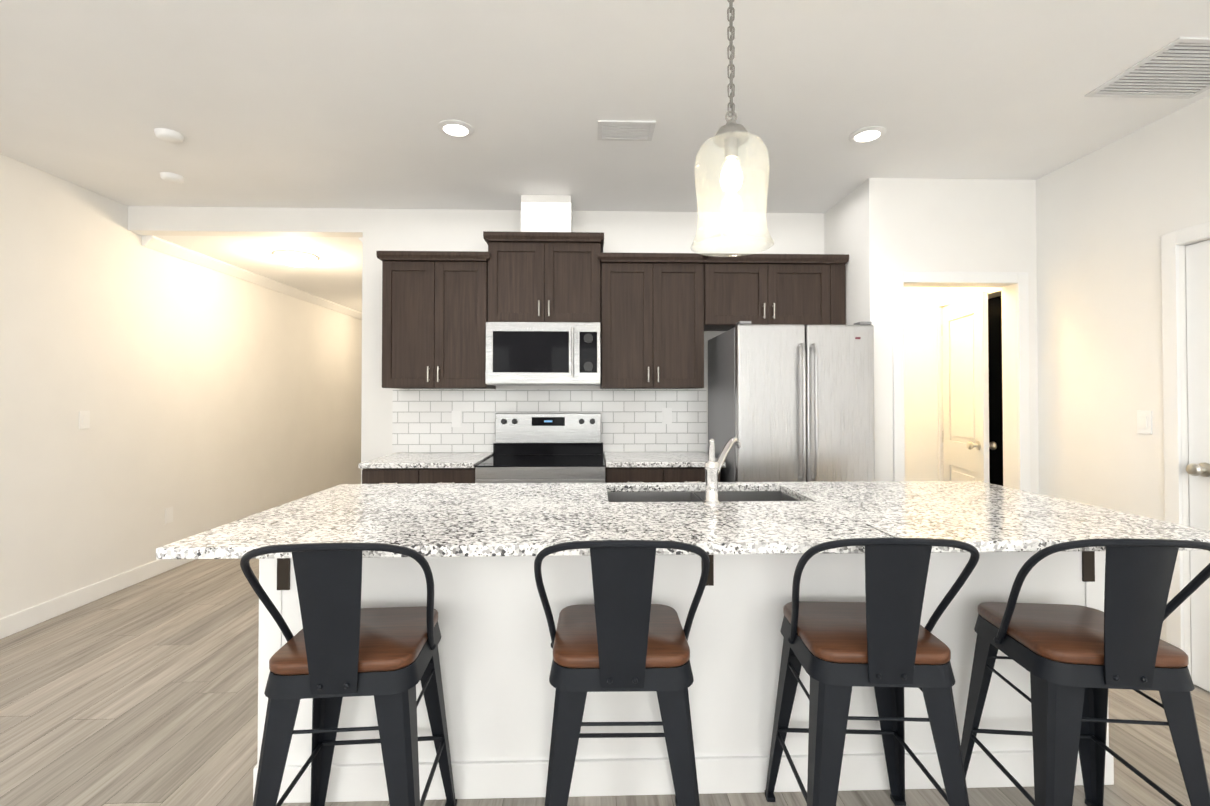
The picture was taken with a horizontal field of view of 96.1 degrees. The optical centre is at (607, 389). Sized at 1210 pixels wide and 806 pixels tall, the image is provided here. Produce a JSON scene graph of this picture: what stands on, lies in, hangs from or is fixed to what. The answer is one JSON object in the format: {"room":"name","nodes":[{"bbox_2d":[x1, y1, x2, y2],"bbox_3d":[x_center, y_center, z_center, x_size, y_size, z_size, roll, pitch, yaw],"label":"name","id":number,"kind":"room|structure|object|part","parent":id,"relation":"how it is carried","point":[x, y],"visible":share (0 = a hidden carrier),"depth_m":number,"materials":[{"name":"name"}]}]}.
{"room":"kitchen","nodes":[
{"label":"kitchen","id":0,"kind":"room"},
{"bbox_2d":[0,153,361,618],"bbox_3d":[-3.390,0.034,3.032,0.120,2.660,11.700,0,-1,-2],"label":"wall","id":1,"kind":"structure","parent":0,"point":[208,399],"depth_m":3.84,"materials":[{"name":"paint"}]},
{"bbox_2d":[79,411,89,428],"bbox_3d":[-3.338,0.190,3.472,0.010,0.115,0.070,0,-1,-2],"label":"light switch","id":2,"kind":"object","parent":1,"relation":"attached to","point":[84,419],"visible":1,"depth_m":3.46,"materials":[{"name":"white plastic"}]},
{"bbox_2d":[0,559,194,638],"bbox_3d":[-3.324,1.308,2.969,0.018,0.110,11.604,0,-1,-2],"label":"baseboard","id":3,"kind":"structure","parent":1,"relation":"attached to","point":[14,623],"depth_m":3.43,"materials":[{"name":"white wood"}]},
{"bbox_2d":[165,507,172,523],"bbox_3d":[-3.361,0.959,4.171,0.008,0.115,0.070,0,-1,-2],"label":"electrical outlet","id":4,"kind":"object","parent":1,"relation":"attached to","point":[169,515],"visible":1,"depth_m":4.17,"materials":[{"name":"white plastic"}]},
{"bbox_2d":[142,235,361,319],"bbox_3d":[-3.393,-1.044,6.359,0.075,0.075,4.880,0,-1,-2],"label":"crown molding","id":5,"kind":"structure","parent":1,"relation":"attached to","point":[172,249],"depth_m":4.88,"materials":[{"name":"white wood"}]},
{"bbox_2d":[155,236,361,312],"bbox_3d":[-2.620,-1.166,6.384,1.620,0.170,4.880,0,-1,-2],"label":"ceiling","id":6,"kind":"structure","parent":0,"point":[333,274],"depth_m":4.60,"materials":[{"name":"paint"}]},
{"bbox_2d":[272,250,318,266],"bbox_3d":[-2.562,-1.064,4.473,0.336,0.084,0.336,0,-1,-2],"label":"light","id":7,"kind":"object","parent":6,"relation":"attached to","point":[295,258],"visible":1,"depth_m":4.38,"materials":[{"name":"beige"}]},
{"bbox_2d":[128,206,823,483],"bbox_3d":[-0.821,0.046,3.920,5.070,2.660,0.120,0,-1,-2],"label":"wall","id":8,"kind":"structure","parent":0,"point":[463,230],"depth_m":3.86,"materials":[{"name":"paint"}]},
{"bbox_2d":[376,251,495,388],"bbox_3d":[-1.123,-0.450,3.673,0.674,0.876,0.364,0,-1,-2],"label":"upper cabinet","id":9,"kind":"object","parent":8,"relation":"attached to","point":[433,301],"depth_m":3.52,"materials":[{"name":"brown wood"}]},
{"bbox_2d":[452,411,461,426],"bbox_3d":[-1.063,0.205,3.837,0.070,0.115,0.008,0,-1,-2],"label":"outlet","id":10,"kind":"object","parent":8,"relation":"attached to","point":[456,418],"visible":1,"depth_m":3.83,"materials":[{"name":"white plastic"}]},
{"bbox_2d":[484,227,603,318],"bbox_3d":[-0.414,-0.728,3.670,0.734,0.580,0.419,0,-1,-2],"label":"upper cabinet","id":11,"kind":"object","parent":8,"relation":"attached to","point":[546,296],"depth_m":3.54,"materials":[{"name":"brown wood"}]},
{"bbox_2d":[484,319,603,386],"bbox_3d":[-0.414,-0.233,3.663,0.730,0.400,0.419,0,-1,-2],"label":"microwave","id":12,"kind":"object","parent":8,"relation":"attached to","point":[517,352],"depth_m":3.46,"materials":[{"name":"silver metal"}]},
{"bbox_2d":[521,195,572,226],"bbox_3d":[-0.409,-1.153,3.737,0.330,0.267,0.297,0,-1,-2],"label":"vent duct","id":13,"kind":"object","parent":8,"relation":"attached to","point":[536,210],"depth_m":3.59,"materials":[{"name":"white metal"}]},
{"bbox_2d":[600,253,707,388],"bbox_3d":[0.293,-0.449,3.715,0.676,0.876,0.364,0,-1,-2],"label":"upper cabinet","id":14,"kind":"object","parent":8,"relation":"attached to","point":[656,304],"depth_m":3.56,"materials":[{"name":"brown wood"}]},
{"bbox_2d":[662,408,671,423],"bbox_3d":[0.426,0.185,3.883,0.070,0.115,0.008,0,-1,-2],"label":"outlet","id":15,"kind":"object","parent":8,"relation":"attached to","point":[666,415],"visible":1,"depth_m":3.88,"materials":[{"name":"white plastic"}]},
{"bbox_2d":[708,253,848,330],"bbox_3d":[1.103,-0.657,3.743,0.936,0.460,0.364,0,-1,-2],"label":"upper cabinet","id":16,"kind":"object","parent":8,"relation":"attached to","point":[788,289],"depth_m":3.58,"materials":[{"name":"brown wood"}]},
{"bbox_2d":[0,559,1209,805],"bbox_3d":[-0.031,1.395,3.115,6.840,0.060,11.700,0,-1,-2],"label":"floor","id":17,"kind":"structure","parent":0,"point":[142,693],"depth_m":2.24,"materials":[{"name":"beige wood"}]},
{"bbox_2d":[240,543,456,805],"bbox_3d":[-0.692,0.854,1.516,0.455,0.978,0.489,0,-1,-5],"label":"stool","id":18,"kind":"object","parent":17,"relation":"on","point":[335,650],"visible":1,"depth_m":1.36,"materials":[{"name":"black metal"}]},
{"bbox_3d":[-0.694,0.699,1.539,0.365,0.030,0.360,0,-1,-5],"label":"seat","id":19,"kind":"part","parent":18,"relation":"part of","materials":[{"name":"brown leather"}]},
{"bbox_2d":[362,457,488,483],"bbox_3d":[-1.128,0.919,3.527,0.672,0.902,0.616,0,-1,-2],"label":"base cabinet","id":20,"kind":"object","parent":17,"relation":"on","point":[369,476],"depth_m":3.22,"materials":[{"name":"brown wood"}]},
{"bbox_2d":[359,453,492,468],"bbox_3d":[-1.131,0.451,3.523,0.684,0.030,0.637,0,-1,-2],"label":"countertop","id":21,"kind":"structure","parent":20,"relation":"on","point":[396,460],"depth_m":3.29,"materials":[{"name":"white stone"}]},
{"bbox_2d":[475,413,605,482],"bbox_3d":[-0.403,0.764,3.486,0.768,1.212,0.730,0,-1,-2],"label":"range","id":22,"kind":"object","parent":17,"relation":"on","point":[547,447],"visible":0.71,"depth_m":3.77,"materials":[{"name":"silver metal"}]},
{"bbox_2d":[475,455,605,466],"bbox_3d":[-0.403,0.452,3.492,0.768,0.008,0.600,0,-1,-2],"label":"cooktop","id":23,"kind":"object","parent":22,"relation":"in","point":[495,460],"depth_m":3.40,"materials":[{"name":"black glass"}]},
{"bbox_2d":[534,540,709,805],"bbox_3d":[0.036,0.855,1.543,0.455,0.978,0.489,0,-1,-1],"label":"stool","id":24,"kind":"object","parent":17,"relation":"on","point":[622,633],"visible":1,"depth_m":1.38,"materials":[{"name":"black metal"}]},
{"bbox_3d":[0.036,0.699,1.566,0.365,0.030,0.360,0,-1,-1],"label":"seat","id":25,"kind":"part","parent":24,"relation":"part of","materials":[{"name":"brown leather"}]},
{"bbox_2d":[605,465,719,482],"bbox_3d":[0.330,0.920,3.571,0.692,0.902,0.616,0,-1,-2],"label":"base cabinet","id":26,"kind":"object","parent":17,"relation":"on","point":[611,475],"depth_m":3.27,"materials":[{"name":"brown wood"}]},
{"bbox_2d":[603,453,725,468],"bbox_3d":[0.341,0.452,3.568,0.718,0.030,0.637,0,-1,-2],"label":"countertop","id":27,"kind":"structure","parent":26,"relation":"on","point":[612,460],"depth_m":3.35,"materials":[{"name":"white stone"}]},
{"bbox_2d":[253,553,1113,802],"bbox_3d":[0.283,0.898,1.997,2.890,0.903,0.920,0,-1,-2],"label":"kitchen island","id":28,"kind":"object","parent":17,"relation":"on","point":[495,651],"depth_m":1.82,"materials":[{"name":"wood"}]},
{"bbox_2d":[156,481,1209,560],"bbox_3d":[0.284,0.432,1.966,2.930,0.033,1.052,0,-1,-2],"label":"island countertop","id":29,"kind":"structure","parent":28,"relation":"on","point":[438,521],"depth_m":1.72,"materials":[{"name":"white stone"}]},
{"bbox_2d":[612,489,799,500],"bbox_3d":[0.386,0.551,2.219,0.804,0.223,0.404,0,-1,-2],"label":"sink","id":30,"kind":"object","parent":29,"relation":"in","point":[617,494],"depth_m":2.41,"materials":[{"name":"grey metal"}]},
{"bbox_2d":[700,437,755,504],"bbox_3d":[0.442,0.300,2.064,0.193,0.233,0.233,0,-1,-2],"label":"faucet","id":31,"kind":"object","parent":29,"relation":"on","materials":[{"name":"silver metal"}]},
{"bbox_3d":[0.279,0.900,2.126,2.890,0.902,0.619,0,-1,-2],"label":"skirting","id":32,"kind":"part","parent":28,"relation":"part of","materials":[{"name":"white wood"}]},
{"bbox_2d":[708,321,874,481],"bbox_3d":[1.131,0.490,3.467,0.800,1.760,0.852,0,-1,-2],"label":"fridge","id":33,"kind":"object","parent":17,"relation":"on","point":[790,403],"visible":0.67,"depth_m":3.12,"materials":[{"name":"silver metal"}]},
{"bbox_3d":[0.940,0.127,3.137,0.395,1.007,0.061,0,-1,-2],"label":"door","id":34,"kind":"part","parent":33,"relation":"part of","materials":[{"name":"silver metal"}]},
{"bbox_3d":[1.341,0.127,3.149,0.395,1.007,0.061,0,-1,-2],"label":"door","id":35,"kind":"part","parent":33,"relation":"part of","materials":[{"name":"silver metal"}]},
{"bbox_2d":[765,538,979,805],"bbox_3d":[0.735,0.855,1.564,0.455,0.978,0.489,0,-1,2],"label":"stool","id":36,"kind":"object","parent":17,"relation":"on","point":[884,643],"visible":1,"depth_m":1.41,"materials":[{"name":"black metal"}]},
{"bbox_3d":[0.735,0.699,1.587,0.365,0.030,0.360,0,-1,2],"label":"seat","id":37,"kind":"part","parent":36,"relation":"part of","materials":[{"name":"brown leather"}]},
{"bbox_2d":[961,538,1209,805],"bbox_3d":[1.344,0.855,1.553,0.455,0.978,0.489,0,-1,5],"label":"stool","id":38,"kind":"object","parent":17,"relation":"on","point":[1076,661],"visible":1,"depth_m":1.41,"materials":[{"name":"black metal"}]},
{"bbox_3d":[1.346,0.699,1.575,0.365,0.030,0.360,0,-1,5],"label":"seat","id":39,"kind":"part","parent":38,"relation":"part of","materials":[{"name":"brown leather"}]},
{"bbox_2d":[0,0,1209,212],"bbox_3d":[-0.031,-1.345,3.152,6.840,0.100,11.700,0,-1,-2],"label":"ceiling","id":40,"kind":"structure","parent":0,"point":[304,102],"depth_m":2.40,"materials":[{"name":"paint"}]},
{"bbox_2d":[154,128,183,143],"bbox_3d":[-2.220,-1.285,2.755,0.120,0.029,0.120,0,-1,-2],"label":"smoke detector","id":41,"kind":"object","parent":40,"relation":"attached to","point":[169,135],"visible":1,"depth_m":2.73,"materials":[{"name":"white plastic"}]},
{"bbox_2d":[160,172,184,183],"bbox_3d":[-2.627,-1.277,3.283,0.120,0.029,0.120,0,-1,-2],"label":"smoke detector","id":42,"kind":"object","parent":40,"relation":"attached to","point":[174,178],"visible":1,"depth_m":3.26,"materials":[{"name":"white plastic"}]},
{"bbox_2d":[437,120,473,137],"bbox_3d":[-0.752,-1.294,2.700,0.176,0.011,0.176,0,-1,-2],"label":"recessed light","id":43,"kind":"object","parent":40,"relation":"in","point":[457,128],"visible":1,"depth_m":2.70,"materials":[{"name":"white"}]},
{"bbox_2d":[597,120,655,140],"bbox_3d":[0.092,-1.296,2.720,0.280,0.008,0.190,0,-1,-2],"label":"ceiling vent","id":44,"kind":"object","parent":40,"relation":"in","point":[617,130],"visible":1,"depth_m":2.71,"materials":[{"name":"white metal"}]},
{"bbox_2d":[691,0,773,256],"bbox_3d":[0.348,-0.858,1.526,0.228,0.915,0.228,0,-1,-2],"label":"pendant light","id":45,"kind":"object","parent":40,"relation":"hanging from","point":[731,136],"visible":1,"depth_m":1.51,"materials":[{"name":"clear glass"}]},
{"bbox_3d":[0.348,-1.025,1.528,0.021,0.543,0.022,0,-1,-2],"label":"chain","id":46,"kind":"part","parent":45,"relation":"part of","materials":[{"name":"metal"}]},
{"bbox_3d":[0.348,-0.601,1.523,0.062,0.095,0.062,0,-1,-2],"label":"bulb","id":47,"kind":"part","parent":45,"relation":"part of","materials":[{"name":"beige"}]},
{"bbox_3d":[0.348,-0.553,1.522,0.228,0.304,0.228,0,-1,-2],"label":"glass","id":48,"kind":"part","parent":45,"relation":"part of","materials":[{"name":"glass"}]},
{"bbox_2d":[848,126,886,142],"bbox_3d":[1.321,-1.294,2.762,0.176,0.011,0.176,0,-1,-2],"label":"recessed light","id":49,"kind":"object","parent":40,"relation":"in","point":[868,134],"visible":1,"depth_m":2.76,"materials":[{"name":"white"}]},
{"bbox_2d":[1084,37,1209,98],"bbox_3d":[2.358,-1.303,2.218,0.480,0.008,0.390,0,-1,-2],"label":"ceiling vent","id":50,"kind":"object","parent":40,"relation":"in","point":[1178,68],"visible":1,"depth_m":2.25,"materials":[{"name":"white metal"}]},
{"bbox_2d":[824,186,859,324],"bbox_3d":[1.653,0.043,3.675,0.140,2.660,0.520,0,-1,-2],"label":"wall","id":51,"kind":"structure","parent":0,"point":[842,226],"depth_m":3.58,"materials":[{"name":"paint"}]},
{"bbox_2d":[904,287,938,480],"bbox_3d":[2.214,0.051,4.312,1.020,2.660,0.120,0,-1,-2],"label":"wall","id":52,"kind":"structure","parent":0,"point":[920,386],"depth_m":4.26,"materials":[{"name":"paint"}]},
{"bbox_2d":[859,178,1038,493],"bbox_3d":[2.112,0.038,3.368,1.040,2.660,0.120,0,-1,-2],"label":"wall","id":53,"kind":"structure","parent":0,"point":[950,225],"depth_m":3.32,"materials":[{"name":"paint"}]},
{"bbox_2d":[892,271,1030,491],"bbox_3d":[2.149,0.323,3.298,0.840,2.087,0.016,0,-1,-2],"label":"door frame","id":54,"kind":"structure","parent":53,"relation":"attached to","point":[898,277],"depth_m":3.30,"materials":[{"name":"white wood"}]},
{"bbox_2d":[941,292,996,482],"bbox_3d":[2.573,0.359,3.920,0.175,2.026,0.660,0,-1,11],"label":"pantry door","id":55,"kind":"structure","parent":53,"relation":"in","point":[967,445],"depth_m":3.85,"materials":[{"name":"white wood"}]},
{"bbox_3d":[2.522,0.374,3.664,0.175,0.064,0.064,0,-1,11],"label":"knob","id":56,"kind":"part","parent":55,"relation":"part of","materials":[{"name":"silver metal"}]},
{"bbox_2d":[988,296,1002,485],"bbox_3d":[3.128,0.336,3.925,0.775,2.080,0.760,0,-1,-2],"label":"door","id":57,"kind":"structure","parent":0,"point":[995,382],"depth_m":3.84,"materials":[{"name":"black wood"}]},
{"bbox_2d":[939,95,1209,684],"bbox_3d":[2.768,0.004,0.877,0.120,2.660,7.020,0,-1,-2],"label":"wall","id":58,"kind":"structure","parent":0,"point":[1108,215],"depth_m":2.84,"materials":[{"name":"paint"}]},
{"bbox_2d":[1137,410,1151,433],"bbox_3d":[2.648,0.159,2.683,0.010,0.115,0.070,0,-1,-2],"label":"light switch","id":59,"kind":"object","parent":58,"relation":"attached to","point":[1144,422],"visible":1,"depth_m":2.68,"materials":[{"name":"white plastic"}]},
{"bbox_2d":[1161,221,1209,650],"bbox_3d":[2.662,0.302,2.113,0.016,2.097,0.935,0,-1,-2],"label":"door frame","id":60,"kind":"structure","parent":58,"relation":"attached to","point":[1171,242],"depth_m":2.54,"materials":[{"name":"white wood"}]},
{"bbox_2d":[1186,239,1209,691],"bbox_3d":[2.715,0.334,2.114,0.035,2.026,0.799,0,-1,-2],"label":"door","id":61,"kind":"structure","parent":58,"relation":"in","point":[1198,303],"depth_m":2.47,"materials":[{"name":"white wood"}]},
{"bbox_2d":[1186,462,1209,476],"bbox_3d":[2.705,0.358,2.443,0.175,0.064,0.064,0,-1,-2],"label":"door handle","id":62,"kind":"object","parent":61,"relation":"attached to","point":[1195,469],"depth_m":2.43,"materials":[{"name":"silver metal"}]}
]}

